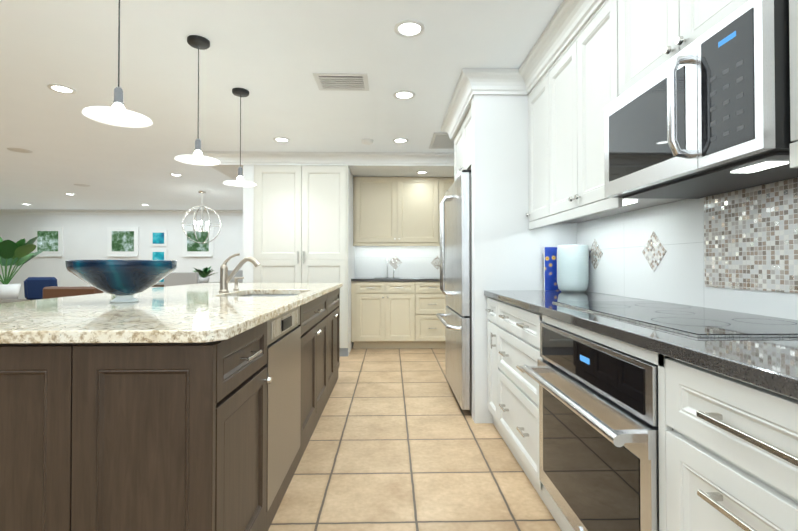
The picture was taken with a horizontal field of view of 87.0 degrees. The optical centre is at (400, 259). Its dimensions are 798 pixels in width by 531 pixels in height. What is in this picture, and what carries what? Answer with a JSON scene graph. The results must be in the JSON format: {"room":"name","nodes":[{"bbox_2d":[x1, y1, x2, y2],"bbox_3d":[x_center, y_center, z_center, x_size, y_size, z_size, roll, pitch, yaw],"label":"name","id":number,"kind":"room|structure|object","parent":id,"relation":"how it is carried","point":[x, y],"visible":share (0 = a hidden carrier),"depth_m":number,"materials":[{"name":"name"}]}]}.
{"room":"kitchen","nodes":[
{"label":"kitchen","id":0,"kind":"room"},
{"bbox_2d":[0,216,242,298],"bbox_3d":[-6.371,0.008,10.458,8.940,2.440,0.150,0,-1,-1],"label":"wall","id":1,"kind":"structure","parent":0,"point":[84,237],"depth_m":10.37,"materials":[{"name":"paint"}]},
{"bbox_2d":[32,227,62,256],"bbox_3d":[-8.648,-0.428,10.308,0.720,0.730,0.050,0,-1,-1],"label":"framed picture","id":2,"kind":"object","parent":1,"relation":"in","point":[49,240],"depth_m":10.32,"materials":[{"name":"paint"}]},
{"bbox_2d":[0,209,242,215],"bbox_3d":[-6.368,-1.141,10.346,8.696,0.140,0.095,0,-1,-1],"label":"crown molding","id":3,"kind":"structure","parent":1,"relation":"attached to","point":[3,212],"depth_m":10.34,"materials":[{"name":"paint"}]},
{"bbox_2d":[107,227,138,256],"bbox_3d":[-6.833,-0.428,10.350,0.750,0.730,0.050,0,-1,-1],"label":"framed picture","id":4,"kind":"object","parent":1,"relation":"in","point":[122,241],"depth_m":10.36,"materials":[{"name":"paint"}]},
{"bbox_2d":[150,230,166,245],"bbox_3d":[-5.969,-0.520,10.383,0.400,0.395,0.027,0,-1,-1],"label":"picture frame","id":5,"kind":"object","parent":1,"relation":"attached to","point":[158,237],"depth_m":10.37,"materials":[{"name":"white"}]},
{"bbox_2d":[150,249,166,259],"bbox_3d":[-5.969,-0.047,10.378,0.400,0.390,0.027,0,-1,-1],"label":"picture frame","id":6,"kind":"object","parent":1,"relation":"attached to","point":[155,254],"depth_m":10.37,"materials":[{"name":"white wood"}]},
{"bbox_2d":[182,227,212,256],"bbox_3d":[-5.009,-0.427,10.393,0.740,0.730,0.050,0,-1,-1],"label":"framed picture","id":7,"kind":"object","parent":1,"relation":"in","point":[190,248],"depth_m":10.40,"materials":[{"name":"paint"}]},
{"bbox_2d":[0,0,563,209],"bbox_3d":[-4.725,-1.340,3.635,12.510,0.100,14.200,0,-1,-1],"label":"ceiling","id":8,"kind":"structure","parent":0,"point":[271,56],"depth_m":3.07,"materials":[{"name":"paint"}]},
{"bbox_2d":[7,148,32,152],"bbox_3d":[-4.450,-1.271,4.921,0.230,0.006,0.230,0,-1,-1],"label":"ceiling speaker","id":9,"kind":"object","parent":8,"relation":"attached to","point":[20,150],"visible":1,"depth_m":4.91,"materials":[{"name":"white"}]},
{"bbox_2d":[47,84,76,93],"bbox_3d":[-2.569,-1.290,3.195,0.174,0.008,0.174,0,-1,-1],"label":"recessed light","id":10,"kind":"object","parent":8,"relation":"in","point":[61,89],"visible":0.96,"depth_m":3.19,"materials":[{"name":"paint"}]},
{"bbox_2d":[74,184,89,186],"bbox_3d":[-5.372,-1.246,7.100,0.230,0.006,0.230,0,-1,-1],"label":"ceiling speaker","id":11,"kind":"object","parent":8,"relation":"attached to","point":[83,185],"visible":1,"depth_m":7.09,"materials":[{"name":"white plastic"}]},
{"bbox_2d":[82,0,151,127],"bbox_3d":[-1.186,-0.951,1.773,0.246,0.719,0.246,0,-1,-1],"label":"pendant light","id":12,"kind":"object","parent":8,"relation":"hanging from","point":[116,114],"visible":1,"depth_m":1.77,"materials":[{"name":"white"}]},
{"bbox_2d":[175,35,219,165],"bbox_3d":[-1.203,-0.943,2.502,0.246,0.719,0.246,0,-1,-1],"label":"pendant light","id":13,"kind":"object","parent":8,"relation":"hanging from","point":[198,43],"visible":0.98,"depth_m":2.50,"materials":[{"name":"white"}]},
{"bbox_2d":[181,191,221,243],"bbox_3d":[-3.635,-0.765,7.705,0.692,0.955,0.692,0,-1,-1],"label":"chandelier","id":14,"kind":"object","parent":8,"relation":"hanging from","point":[208,223],"visible":1,"depth_m":7.70,"materials":[{"name":"silver metal"}]},
{"bbox_2d":[223,88,256,186],"bbox_3d":[-1.230,-0.934,3.232,0.246,0.719,0.246,0,-1,-1],"label":"pendant light","id":15,"kind":"object","parent":8,"relation":"hanging from","point":[240,93],"visible":1,"depth_m":3.23,"materials":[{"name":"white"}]},
{"bbox_2d":[273,137,289,141],"bbox_3d":[-1.270,-1.275,4.495,0.174,0.008,0.174,0,-1,-1],"label":"recessed light","id":16,"kind":"object","parent":8,"relation":"in","point":[280,139],"visible":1,"depth_m":4.49,"materials":[{"name":"paint"}]},
{"bbox_2d":[313,73,368,90],"bbox_3d":[-0.426,-1.289,3.075,0.380,0.013,0.280,0,-1,-1],"label":"ceiling vent","id":17,"kind":"object","parent":8,"relation":"in","point":[342,81],"visible":1,"depth_m":3.05,"materials":[{"name":"white metal"}]},
{"bbox_2d":[362,139,373,144],"bbox_3d":[-0.355,-1.262,4.527,0.130,0.035,0.130,0,-1,-1],"label":"smoke detector","id":18,"kind":"object","parent":8,"relation":"attached to","point":[367,141],"visible":1,"depth_m":4.49,"materials":[{"name":"paint"}]},
{"bbox_2d":[393,138,408,142],"bbox_3d":[0.000,-1.275,4.525,0.174,0.008,0.174,0,-1,-1],"label":"recessed light","id":19,"kind":"object","parent":8,"relation":"in","point":[400,140],"visible":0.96,"depth_m":4.52,"materials":[{"name":"paint"}]},
{"bbox_2d":[393,90,414,99],"bbox_3d":[0.029,-1.289,3.306,0.174,0.008,0.174,0,-1,-1],"label":"recessed light","id":20,"kind":"object","parent":8,"relation":"in","point":[404,94],"visible":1,"depth_m":3.29,"materials":[{"name":"paint"}]},
{"bbox_2d":[394,19,424,37],"bbox_3d":[0.051,-1.300,2.376,0.174,0.008,0.174,0,-1,-1],"label":"recessed light","id":21,"kind":"object","parent":8,"relation":"in","point":[409,28],"visible":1,"depth_m":2.37,"materials":[{"name":"paint"}]},
{"bbox_2d":[416,171,427,173],"bbox_3d":[0.279,-1.124,5.450,0.150,0.008,0.150,0,-1,-1],"label":"recessed light","id":22,"kind":"object","parent":8,"relation":"in","point":[421,172],"visible":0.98,"depth_m":5.46,"materials":[{"name":"paint"}]},
{"bbox_2d":[429,132,453,148],"bbox_3d":[0.630,-1.273,4.540,0.600,0.012,0.560,0,-1,-1],"label":"ceiling vent","id":23,"kind":"object","parent":8,"relation":"in","point":[440,140],"visible":0.31,"depth_m":4.55,"materials":[{"name":"white"}]},
{"bbox_2d":[441,68,479,139],"bbox_3d":[0.455,-1.220,3.492,0.095,0.140,1.267,0,-1,-1],"label":"crown molding","id":24,"kind":"structure","parent":8,"relation":"attached to","point":[472,82],"depth_m":3.24,"materials":[{"name":"paint"}]},
{"bbox_2d":[476,68,527,94],"bbox_3d":[0.714,-1.227,2.911,0.368,0.140,0.095,0,-1,-1],"label":"crown molding","id":25,"kind":"structure","parent":8,"relation":"attached to","point":[488,81],"depth_m":2.92,"materials":[{"name":"paint"}]},
{"bbox_2d":[211,165,453,354],"bbox_3d":[-0.570,-0.047,5.547,3.508,2.438,0.938,0,-1,-1],"label":"wall","id":26,"kind":"structure","parent":0,"point":[231,171],"depth_m":5.23,"materials":[{"name":"paint"}]},
{"bbox_2d":[253,165,347,355],"bbox_3d":[-1.261,0.016,5.029,1.262,2.300,0.060,0,-1,-1],"label":"pantry doors","id":27,"kind":"structure","parent":26,"relation":"attached to","point":[300,223],"depth_m":5.05,"materials":[{"name":"white wood"}]},
{"bbox_2d":[201,151,453,167],"bbox_3d":[-0.606,-1.202,5.040,3.605,0.140,0.095,0,-1,-1],"label":"crown molding","id":28,"kind":"structure","parent":26,"relation":"attached to","point":[225,157],"depth_m":5.04,"materials":[{"name":"paint"}]},
{"bbox_2d":[268,347,561,530],"bbox_3d":[-4.725,1.200,3.606,12.510,0.100,14.200,0,-1,-1],"label":"floor","id":29,"kind":"structure","parent":0,"point":[400,440],"depth_m":2.33,"materials":[{"name":"tile"}]},
{"bbox_2d":[0,299,28,302],"bbox_3d":[-6.084,0.925,6.728,1.140,0.520,0.700,0,-1,-1],"label":"console table","id":30,"kind":"object","parent":29,"relation":"on","point":[8,300],"visible":0.17,"depth_m":6.80,"materials":[{"name":"brown wood"}]},
{"bbox_2d":[0,237,44,298],"bbox_3d":[-7.177,0.340,7.763,1.346,1.715,1.099,0,-1,-1],"label":"plant","id":31,"kind":"object","parent":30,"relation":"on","point":[18,253],"visible":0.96,"depth_m":7.68,"materials":[{"name":"green plant"}]},
{"bbox_2d":[43,286,102,298],"bbox_3d":[-5.066,0.807,6.828,0.820,0.760,0.850,0,-1,-1],"label":"leather armchair","id":32,"kind":"object","parent":29,"relation":"on","point":[57,291],"visible":0.1,"depth_m":6.41,"materials":[{"name":"brown leather"}]},
{"bbox_2d":[24,277,57,299],"bbox_3d":[-5.754,0.473,6.761,0.440,0.375,0.172,0,-1,-1],"label":"armchair pillow","id":33,"kind":"object","parent":32,"relation":"on","point":[33,287],"visible":0.65,"depth_m":6.67,"materials":[{"name":"blue fabric"}]},
{"bbox_2d":[0,319,271,530],"bbox_3d":[-1.122,0.682,1.427,1.182,0.884,0.519,0,-1,-1],"label":"base cabinet","id":34,"kind":"object","parent":29,"relation":"on","point":[212,436],"depth_m":1.19,"materials":[{"name":"brown wood"}]},
{"bbox_2d":[164,272,198,286],"bbox_3d":[-3.404,0.696,6.763,0.500,0.980,0.560,0,-1,-1],"label":"chair","id":35,"kind":"object","parent":29,"relation":"on","point":[177,278],"visible":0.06,"depth_m":6.49,"materials":[{"name":"grey fabric"}]},
{"bbox_2d":[152,282,242,286],"bbox_3d":[-3.626,0.817,7.687,1.900,0.760,1.100,0,-1,-1],"label":"dining table","id":36,"kind":"object","parent":29,"relation":"on","point":[160,284],"depth_m":7.56,"materials":[{"name":"brown wood"}]},
{"bbox_2d":[193,266,214,282],"bbox_3d":[-3.572,0.279,7.681,0.545,0.313,0.590,0,-1,-1],"label":"potted plant","id":37,"kind":"object","parent":36,"relation":"on","point":[204,273],"visible":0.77,"depth_m":7.63,"materials":[{"name":"green plant"}]},
{"bbox_2d":[228,270,242,281],"bbox_3d":[-3.447,0.717,8.623,0.500,0.980,0.560,0,-1,-1],"label":"chair","id":38,"kind":"object","parent":29,"relation":"on","point":[239,273],"depth_m":8.83,"materials":[{"name":"grey fabric"}]},
{"bbox_2d":[272,304,303,520],"bbox_3d":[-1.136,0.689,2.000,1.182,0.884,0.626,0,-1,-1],"label":"dishwasher","id":39,"kind":"object","parent":29,"relation":"on","point":[288,327],"depth_m":2.02,"materials":[{"name":"silver metal"}]},
{"bbox_2d":[304,291,331,450],"bbox_3d":[-1.166,0.698,2.839,1.202,0.884,1.054,0,-1,-1],"label":"base cabinet","id":40,"kind":"object","parent":29,"relation":"on","point":[317,312],"depth_m":2.83,"materials":[{"name":"brown wood"}]},
{"bbox_2d":[332,288,339,390],"bbox_3d":[-1.186,0.708,3.706,1.202,0.884,0.821,0,-1,-1],"label":"base cabinet","id":41,"kind":"object","parent":29,"relation":"on","point":[335,293],"depth_m":3.88,"materials":[{"name":"brown wood"}]},
{"bbox_2d":[0,283,342,343],"bbox_3d":[-1.209,0.333,2.645,1.355,0.239,2.995,0,-1,-1],"label":"countertop","id":42,"kind":"structure","parent":41,"relation":"on","point":[200,313],"depth_m":1.56,"materials":[{"name":"stone"}]},
{"bbox_2d":[65,260,176,302],"bbox_3d":[-1.343,0.105,2.047,0.452,0.201,0.452,0,-1,-1],"label":"bowl","id":43,"kind":"object","parent":42,"relation":"on","point":[122,281],"visible":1,"depth_m":1.91,"materials":[{"name":"blue glass"}]},
{"bbox_2d":[219,253,259,291],"bbox_3d":[-1.059,0.088,2.868,0.269,0.254,0.272,0,-1,-1],"label":"island faucet","id":44,"kind":"object","parent":42,"relation":"on","point":[225,278],"visible":1,"depth_m":2.75,"materials":[{"name":"silver metal"}]},
{"bbox_2d":[351,281,374,348],"bbox_3d":[-0.517,0.733,5.730,0.256,0.884,0.558,0,-1,-1],"label":"base cabinet","id":45,"kind":"object","parent":29,"relation":"on","point":[361,291],"depth_m":5.44,"materials":[{"name":"beige wood"}]},
{"bbox_2d":[371,293,402,348],"bbox_3d":[-0.184,0.825,5.736,0.410,0.700,0.558,0,-1,-1],"label":"base cabinet","id":46,"kind":"object","parent":29,"relation":"on","point":[391,314],"depth_m":5.44,"materials":[{"name":"beige wood"}]},
{"bbox_2d":[399,281,447,347],"bbox_3d":[0.329,0.733,5.737,0.615,0.884,0.582,0,-1,-1],"label":"base cabinet","id":47,"kind":"object","parent":29,"relation":"on","point":[422,300],"depth_m":5.45,"materials":[{"name":"beige wood"}]},
{"bbox_2d":[351,277,439,280],"bbox_3d":[0.267,0.352,5.737,1.824,0.194,0.588,0,-1,-1],"label":"countertop","id":48,"kind":"structure","parent":47,"relation":"on","point":[396,279],"depth_m":5.45,"materials":[{"name":"stone"}]},
{"bbox_2d":[386,258,394,277],"bbox_3d":[-0.145,0.120,5.872,0.127,0.271,0.153,0,-1,-1],"label":"faucet","id":49,"kind":"object","parent":48,"relation":"on","point":[387,276],"visible":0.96,"depth_m":5.91,"materials":[{"name":"silver metal"}]},
{"bbox_2d":[436,170,471,413],"bbox_3d":[0.778,0.249,3.526,0.891,1.800,0.910,0,-1,-1],"label":"fridge","id":50,"kind":"object","parent":29,"relation":"on","point":[455,253],"visible":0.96,"depth_m":3.20,"materials":[{"name":"silver metal"}]},
{"bbox_2d":[485,297,492,415],"bbox_3d":[0.926,0.696,2.793,0.643,0.888,0.298,0,-1,-1],"label":"base cabinet","id":51,"kind":"object","parent":29,"relation":"on","point":[489,309],"depth_m":2.86,"materials":[{"name":"white wood"}]},
{"bbox_2d":[493,298,648,520],"bbox_3d":[0.939,0.690,2.256,0.643,0.888,0.776,0,-1,-1],"label":"base cabinet","id":52,"kind":"object","parent":29,"relation":"on","point":[516,330],"depth_m":2.16,"materials":[{"name":"white wood"}]},
{"bbox_2d":[521,322,658,530],"bbox_3d":[0.883,0.620,1.463,0.696,0.690,0.800,0,-1,-1],"label":"oven","id":53,"kind":"object","parent":52,"relation":"in","point":[598,442],"visible":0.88,"depth_m":1.32,"materials":[{"name":"silver metal"}]},
{"bbox_2d":[484,290,797,399],"bbox_3d":[0.949,0.217,1.448,0.663,0.035,2.998,0,-1,-1],"label":"countertop","id":54,"kind":"structure","parent":52,"relation":"on","point":[769,363],"depth_m":1.00,"materials":[{"name":"stone"}]},
{"bbox_2d":[544,247,559,290],"bbox_3d":[1.103,0.066,2.910,0.220,0.299,0.021,0,-1,-1],"label":"book","id":55,"kind":"object","parent":54,"relation":"on","point":[550,269],"visible":0.36,"depth_m":2.90,"materials":[{"name":"blue paper"}]},
{"bbox_2d":[557,245,588,292],"bbox_3d":[1.127,0.061,2.756,0.196,0.305,0.196,0,-1,-1],"label":"vase","id":56,"kind":"object","parent":54,"relation":"on","point":[572,268],"visible":1,"depth_m":2.67,"materials":[{"name":"white ceramic"}]},
{"bbox_2d":[552,301,797,336],"bbox_3d":[0.980,0.196,1.520,0.510,0.008,0.940,0,-1,-1],"label":"cooktop","id":57,"kind":"object","parent":54,"relation":"in","point":[693,321],"visible":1,"depth_m":1.35,"materials":[{"name":"black glass"}]},
{"bbox_2d":[649,350,797,530],"bbox_3d":[0.978,0.671,0.583,0.643,0.888,0.955,0,-1,-1],"label":"base cabinet","id":58,"kind":"object","parent":29,"relation":"on","point":[728,453],"depth_m":0.85,"materials":[{"name":"white wood"}]},
{"bbox_2d":[471,95,576,422],"bbox_3d":[0.880,-0.077,3.006,0.728,2.440,0.110,0,-1,-1],"label":"wall","id":59,"kind":"structure","parent":0,"point":[507,245],"depth_m":2.95,"materials":[{"name":"paint"}]},
{"bbox_2d":[577,177,797,300],"bbox_3d":[1.356,-0.095,1.487,0.150,2.440,9.450,0,-1,-1],"label":"wall","id":60,"kind":"structure","parent":0,"point":[684,205],"depth_m":2.15,"materials":[{"name":"paint"}]},
{"bbox_2d":[452,102,470,180],"bbox_3d":[0.864,-0.070,3.540,0.735,2.438,0.952,0,-1,-1],"label":"upper cabinet","id":61,"kind":"object","parent":60,"relation":"attached to","point":[462,146],"visible":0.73,"depth_m":3.51,"materials":[{"name":"white wood"}]},
{"bbox_2d":[527,48,567,223],"bbox_3d":[1.076,-0.779,2.769,0.348,1.038,0.387,0,-1,-1],"label":"upper cabinet","id":62,"kind":"object","parent":60,"relation":"attached to","point":[537,74],"depth_m":2.77,"materials":[{"name":"white wood"}]},
{"bbox_2d":[547,0,622,219],"bbox_3d":[1.090,-0.786,2.186,0.348,1.038,0.779,0,-1,-1],"label":"upper cabinet","id":63,"kind":"object","parent":60,"relation":"attached to","point":[584,64],"depth_m":2.15,"materials":[{"name":"white wood"}]},
{"bbox_2d":[560,198,683,222],"bbox_3d":[1.092,-0.257,2.373,0.314,0.013,1.130,0,-1,-1],"label":"under-cabinet light strip","id":64,"kind":"object","parent":63,"relation":"attached to","point":[631,204],"visible":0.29,"depth_m":2.10,"materials":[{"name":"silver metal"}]},
{"bbox_2d":[577,178,797,319],"bbox_3d":[1.275,-0.031,1.459,0.010,0.459,2.998,0,-1,-1],"label":"backsplash","id":65,"kind":"structure","parent":60,"relation":"attached to","point":[736,251],"depth_m":1.70,"materials":[{"name":"white tile"}]},
{"bbox_2d":[611,0,797,199],"bbox_3d":[1.108,-0.795,1.415,0.348,1.038,0.764,0,-1,-1],"label":"upper cabinet","id":66,"kind":"object","parent":60,"relation":"attached to","point":[645,34],"depth_m":1.57,"materials":[{"name":"white wood"}]},
{"bbox_2d":[604,0,797,198],"bbox_3d":[1.044,-0.452,1.409,0.475,0.397,0.760,0,-1,-1],"label":"microwave","id":67,"kind":"object","parent":66,"relation":"attached to","point":[707,114],"visible":1,"depth_m":1.22,"materials":[{"name":"silver metal"}]},
{"bbox_2d":[789,0,797,151],"bbox_3d":[1.122,-0.802,0.809,0.348,1.038,0.448,0,-1,-1],"label":"upper cabinet","id":68,"kind":"object","parent":60,"relation":"attached to","point":[793,4],"depth_m":1.01,"materials":[{"name":"white wood"}]},
{"bbox_3d":[-0.372,-0.042,6.098,3.090,2.440,0.150,0,-1,-1],"label":"wall","id":69,"kind":"structure","parent":0,"visible":0},
{"bbox_2d":[353,177,440,244],"bbox_3d":[-0.067,-0.668,5.875,1.161,0.909,0.322,0,-1,-1],"label":"upper cabinet","id":70,"kind":"object","parent":69,"relation":"attached to","point":[396,211],"depth_m":5.72,"materials":[{"name":"beige wood"}]},
{"bbox_2d":[355,246,439,276],"bbox_3d":[0.261,0.025,6.030,1.824,0.465,0.010,0,-1,-1],"label":"backsplash","id":71,"kind":"structure","parent":69,"relation":"attached to","point":[412,261],"depth_m":6.02,"materials":[{"name":"white tile"}]},
{"bbox_2d":[441,177,453,200],"bbox_3d":[0.845,-0.668,5.896,0.663,0.909,0.322,0,-1,-1],"label":"upper cabinet","id":72,"kind":"object","parent":69,"relation":"attached to","point":[446,182],"depth_m":5.74,"materials":[{"name":"beige wood"}]}
]}

